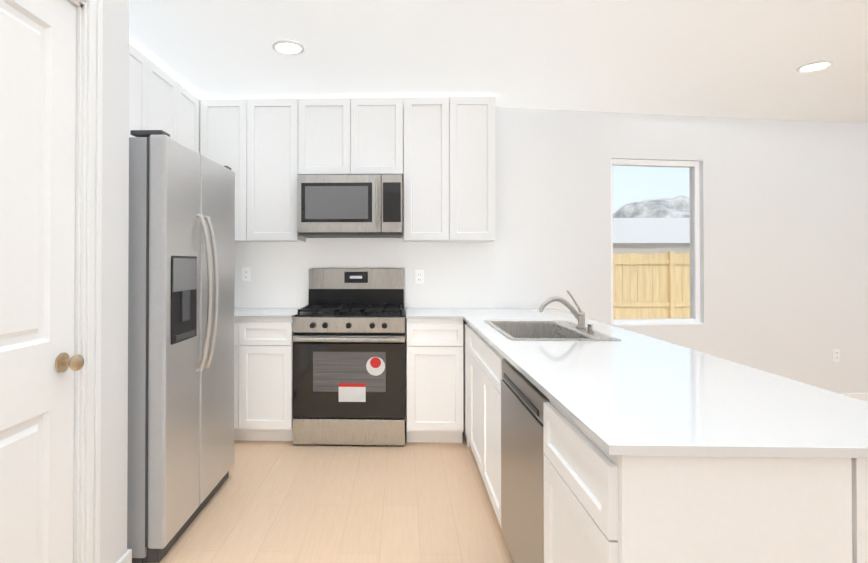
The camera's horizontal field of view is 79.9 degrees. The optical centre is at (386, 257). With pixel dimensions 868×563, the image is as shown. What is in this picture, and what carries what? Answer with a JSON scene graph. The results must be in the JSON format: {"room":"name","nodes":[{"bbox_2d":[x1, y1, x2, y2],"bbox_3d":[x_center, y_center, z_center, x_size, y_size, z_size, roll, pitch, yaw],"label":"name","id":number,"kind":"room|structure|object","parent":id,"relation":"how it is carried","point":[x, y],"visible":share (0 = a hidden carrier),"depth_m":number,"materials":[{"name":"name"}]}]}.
{"room":"kitchen","nodes":[
{"label":"kitchen","id":0,"kind":"room"},
{"bbox_2d":[100,0,129,562],"bbox_3d":[-1.514,0.007,0.226,0.765,2.570,3.850,0,-1,2],"label":"wall","id":1,"kind":"structure","parent":0,"point":[114,303],"depth_m":2.04,"materials":[{"name":"paint"}]},
{"bbox_2d":[0,0,83,562],"bbox_3d":[-1.088,0.205,1.397,0.108,2.180,0.818,0,-1,2],"label":"door","id":2,"kind":"structure","parent":1,"relation":"in","point":[40,362],"depth_m":1.63,"materials":[{"name":"paint"}]},
{"bbox_2d":[67,0,102,562],"bbox_3d":[-1.144,0.148,1.399,0.140,2.309,1.058,0,-1,2],"label":"door frame","id":3,"kind":"structure","parent":1,"relation":"attached to","point":[88,269],"depth_m":1.84,"materials":[{"name":"paint"}]},
{"bbox_2d":[116,549,131,562],"bbox_3d":[-1.481,1.242,0.221,0.729,0.100,3.864,0,-1,2],"label":"baseboard","id":4,"kind":"structure","parent":1,"relation":"attached to","point":[126,557],"depth_m":2.10,"materials":[{"name":"paint"}]},
{"bbox_2d":[144,419,513,562],"bbox_3d":[2.080,1.345,1.642,8.099,0.080,7.171,0,-1,2],"label":"floor","id":5,"kind":"structure","parent":0,"point":[291,502],"depth_m":2.69,"materials":[{"name":"brown wood"}]},
{"bbox_2d":[127,130,234,562],"bbox_3d":[-1.327,0.385,2.666,0.944,1.860,0.920,0,-1,2],"label":"fridge","id":6,"kind":"object","parent":5,"relation":"on","point":[181,287],"visible":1,"depth_m":2.30,"materials":[{"name":"metal"}]},
{"bbox_2d":[234,318,294,440],"bbox_3d":[-1.216,0.879,3.969,1.115,0.894,0.624,0,-1,2],"label":"base cabinet","id":7,"kind":"object","parent":5,"relation":"on","point":[263,379],"visible":0.35,"depth_m":3.65,"materials":[{"name":"paint"}]},
{"bbox_2d":[234,308,299,318],"bbox_3d":[-1.214,0.421,3.968,1.119,0.020,0.635,0,-1,2],"label":"countertop","id":8,"kind":"structure","parent":7,"relation":"on","point":[281,313],"depth_m":3.87,"materials":[{"name":"stone"}]},
{"bbox_2d":[293,268,404,444],"bbox_3d":[-0.257,0.703,3.894,0.790,1.245,0.688,0,-1,2],"label":"range","id":9,"kind":"object","parent":5,"relation":"on","point":[349,357],"visible":1,"depth_m":3.61,"materials":[{"name":"silver metal"}]},
{"bbox_2d":[406,319,463,442],"bbox_3d":[0.350,0.879,3.920,0.398,0.894,0.624,0,-1,2],"label":"base cabinet","id":10,"kind":"object","parent":5,"relation":"on","point":[434,380],"visible":0.98,"depth_m":3.62,"materials":[{"name":"paint"}]},
{"bbox_2d":[406,308,461,318],"bbox_3d":[0.341,0.421,3.909,0.389,0.020,0.655,0,-1,2],"label":"countertop","id":11,"kind":"structure","parent":10,"relation":"on","point":[411,313],"depth_m":3.79,"materials":[{"name":"stone"}]},
{"bbox_2d":[463,319,466,442],"bbox_3d":[0.822,0.875,3.454,0.558,0.894,0.264,0,-1,2],"label":"base cabinet","id":12,"kind":"object","parent":5,"relation":"on","point":[464,322],"depth_m":3.73,"materials":[{"name":"paint"}]},
{"bbox_2d":[474,308,541,315],"bbox_3d":[0.881,0.421,3.892,0.390,0.020,0.655,0,-1,2],"label":"countertop","id":13,"kind":"structure","parent":12,"relation":"on","point":[485,311],"depth_m":3.91,"materials":[{"name":"stone"}]},
{"bbox_2d":[467,323,504,526],"bbox_3d":[0.801,0.869,2.795,0.558,0.894,1.055,0,-1,2],"label":"base cabinet","id":14,"kind":"object","parent":5,"relation":"on","point":[484,362],"depth_m":2.73,"materials":[{"name":"paint"}]},
{"bbox_2d":[501,359,549,562],"bbox_3d":[0.744,0.874,1.923,0.500,0.868,0.682,0,-1,2],"label":"dishwasher","id":15,"kind":"object","parent":5,"relation":"on","point":[523,398],"visible":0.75,"depth_m":1.88,"materials":[{"name":"metal"}]},
{"bbox_2d":[543,401,867,562],"bbox_3d":[0.755,0.855,1.319,0.558,0.894,0.519,0,-1,2],"label":"base cabinet","id":16,"kind":"object","parent":5,"relation":"on","point":[601,505],"depth_m":1.07,"materials":[{"name":"paint"}]},
{"bbox_2d":[462,308,867,457],"bbox_3d":[0.918,0.409,2.630,0.825,0.020,3.175,0,-1,2],"label":"countertop","id":17,"kind":"structure","parent":16,"relation":"on","point":[634,393],"depth_m":1.41,"materials":[{"name":"stone"}]},
{"bbox_2d":[484,320,621,340],"bbox_3d":[0.873,0.483,2.878,0.530,0.176,0.810,0,-1,2],"label":"sink","id":18,"kind":"object","parent":17,"relation":"in","point":[533,330],"visible":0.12,"depth_m":3.21,"materials":[{"name":"silver metal"}]},
{"bbox_2d":[539,290,593,332],"bbox_3d":[0.983,0.286,2.797,0.265,0.217,0.229,0,-1,2],"label":"faucet","id":19,"kind":"object","parent":17,"relation":"on","point":[579,316],"visible":1,"depth_m":2.87,"materials":[{"name":"silver metal"}]},
{"bbox_2d":[235,181,494,418],"bbox_3d":[-0.499,0.045,4.331,2.776,2.570,0.120,0,-1,2],"label":"wall","id":20,"kind":"structure","parent":0,"point":[459,274],"depth_m":4.26,"materials":[{"name":"paint"}]},
{"bbox_2d":[200,99,247,241],"bbox_3d":[-1.248,-0.675,4.124,0.364,1.086,0.344,0,-1,2],"label":"upper cabinet","id":21,"kind":"object","parent":20,"relation":"attached to","point":[223,122],"depth_m":3.96,"materials":[{"name":"paint"}]},
{"bbox_2d":[242,268,249,280],"bbox_3d":[-1.169,0.139,4.287,0.072,0.116,0.009,0,-1,2],"label":"outlet","id":22,"kind":"object","parent":20,"relation":"attached to","point":[245,274],"visible":1,"depth_m":4.29,"materials":[{"name":"white plastic"}]},
{"bbox_2d":[248,98,305,241],"bbox_3d":[-0.870,-0.675,4.112,0.394,1.086,0.344,0,-1,2],"label":"upper cabinet","id":23,"kind":"object","parent":20,"relation":"attached to","point":[273,124],"depth_m":3.95,"materials":[{"name":"paint"}]},
{"bbox_2d":[300,98,351,174],"bbox_3d":[-0.470,-0.926,4.102,0.402,0.583,0.344,0,-1,2],"label":"upper cabinet","id":24,"kind":"object","parent":20,"relation":"attached to","point":[325,123],"depth_m":3.94,"materials":[{"name":"paint"}]},
{"bbox_2d":[297,174,401,237],"bbox_3d":[-0.269,-0.392,4.027,0.785,0.452,0.461,0,-1,2],"label":"microwave","id":25,"kind":"object","parent":24,"relation":"attached to","point":[349,206],"visible":1,"depth_m":3.84,"materials":[{"name":"silver metal"}]},
{"bbox_2d":[352,97,403,175],"bbox_3d":[-0.069,-0.926,4.090,0.401,0.583,0.344,0,-1,2],"label":"upper cabinet","id":26,"kind":"object","parent":20,"relation":"attached to","point":[377,123],"depth_m":3.93,"materials":[{"name":"paint"}]},
{"bbox_2d":[415,270,423,283],"bbox_3d":[0.271,0.159,4.242,0.072,0.116,0.009,0,-1,2],"label":"outlet","id":27,"kind":"object","parent":20,"relation":"attached to","point":[419,276],"visible":1,"depth_m":4.24,"materials":[{"name":"white plastic"}]},
{"bbox_2d":[402,97,451,241],"bbox_3d":[0.307,-0.675,4.076,0.347,1.086,0.344,0,-1,2],"label":"upper cabinet","id":28,"kind":"object","parent":20,"relation":"attached to","point":[438,153],"depth_m":3.91,"materials":[{"name":"paint"}]},
{"bbox_2d":[452,96,495,241],"bbox_3d":[0.655,-0.675,4.065,0.348,1.086,0.344,0,-1,2],"label":"upper cabinet","id":29,"kind":"object","parent":20,"relation":"attached to","point":[473,118],"depth_m":3.90,"materials":[{"name":"paint"}]},
{"bbox_2d":[129,0,867,122],"bbox_3d":[2.080,-1.305,1.667,8.099,0.080,7.171,0,-1,2],"label":"ceiling","id":30,"kind":"structure","parent":0,"point":[732,58],"depth_m":3.14,"materials":[{"name":"paint"}]},
{"bbox_2d":[272,40,304,54],"bbox_3d":[-0.582,-1.248,3.055,0.194,0.024,0.194,0,-1,2],"label":"recessed light","id":31,"kind":"object","parent":30,"relation":"in","point":[288,47],"visible":0.96,"depth_m":3.05,"materials":[{"name":"paint"}]},
{"bbox_2d":[796,60,833,72],"bbox_3d":[2.784,-1.245,3.350,0.194,0.024,0.194,0,-1,2],"label":"recessed light","id":32,"kind":"object","parent":30,"relation":"in","point":[815,66],"visible":0.96,"depth_m":3.35,"materials":[{"name":"paint"}]},
{"bbox_2d":[495,107,867,393],"bbox_3d":[3.563,0.048,4.669,5.425,2.570,0.120,0,-1,-8],"label":"wall","id":33,"kind":"structure","parent":0,"point":[783,209],"depth_m":4.54,"materials":[{"name":"paint"}]},
{"bbox_2d":[611,159,703,325],"bbox_3d":[2.329,-0.134,4.495,0.870,1.430,0.111,0,-1,-8],"label":"window","id":34,"kind":"structure","parent":33,"relation":"in","point":[694,244],"depth_m":4.53,"materials":[{"name":"plastic"}]},
{"bbox_2d":[833,349,839,361],"bbox_3d":[4.075,0.883,4.669,0.072,0.116,0.009,0,-1,-8],"label":"outlet","id":35,"kind":"object","parent":33,"relation":"attached to","point":[836,355],"visible":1,"depth_m":4.67,"materials":[{"name":"white plastic"}]},
{"bbox_2d":[842,393,867,401],"bbox_3d":[3.697,1.282,4.609,4.575,0.100,0.014,0,-1,-8],"label":"baseboard","id":36,"kind":"structure","parent":33,"relation":"attached to","point":[862,396],"depth_m":4.69,"materials":[{"name":"paint"}]},
{"bbox_3d":[-1.922,0.017,1.315,0.120,2.570,6.240,0,-1,2],"label":"wall","id":37,"kind":"structure","parent":0,"visible":0},
{"bbox_2d":[129,43,152,136],"bbox_3d":[-1.639,-0.906,2.921,0.336,0.646,0.490,0,-1,2],"label":"upper cabinet","id":38,"kind":"object","parent":37,"relation":"attached to","point":[140,66],"depth_m":3.08,"materials":[{"name":"paint"}]},
{"bbox_2d":[153,62,180,142],"bbox_3d":[-1.625,-0.682,3.368,0.336,1.086,0.410,0,-1,2],"label":"upper cabinet","id":39,"kind":"object","parent":37,"relation":"attached to","point":[160,98],"depth_m":3.43,"materials":[{"name":"paint"}]},
{"bbox_2d":[181,85,199,152],"bbox_3d":[-1.612,-0.678,3.767,0.336,1.086,0.388,0,-1,2],"label":"upper cabinet","id":40,"kind":"object","parent":37,"relation":"attached to","point":[190,104],"depth_m":3.81,"materials":[{"name":"paint"}]},
{"label":"outside","id":41,"kind":"structure","parent":0,"visible":0},
{"bbox_3d":[54.040,2.874,131.152,220.000,0.250,254.100,0,-1,2],"label":"ground","id":42,"kind":"structure","parent":41,"visible":0},
{"bbox_2d":[613,196,689,217],"bbox_3d":[33.639,6.802,113.694,181.757,35.420,69.642,0,-1,2],"label":"hill","id":43,"kind":"structure","parent":42,"relation":"on","point":[653,212],"depth_m":88.80,"materials":[{"name":"grey stone"}]},
{"bbox_2d":[613,251,689,318],"bbox_3d":[6.723,0.755,9.805,19.029,1.750,0.108,0,-1,2],"label":"fence","id":44,"kind":"object","parent":42,"relation":"on","point":[647,300],"depth_m":9.89,"materials":[{"name":"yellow wood"}]},
{"bbox_2d":[613,218,689,253],"bbox_3d":[11.703,-0.100,25.501,7.600,3.750,8.600,0,-1,2],"label":"neighbor house","id":45,"kind":"structure","parent":42,"relation":"on","point":[679,240],"depth_m":22.29,"materials":[{"name":"white paint"}]}
]}

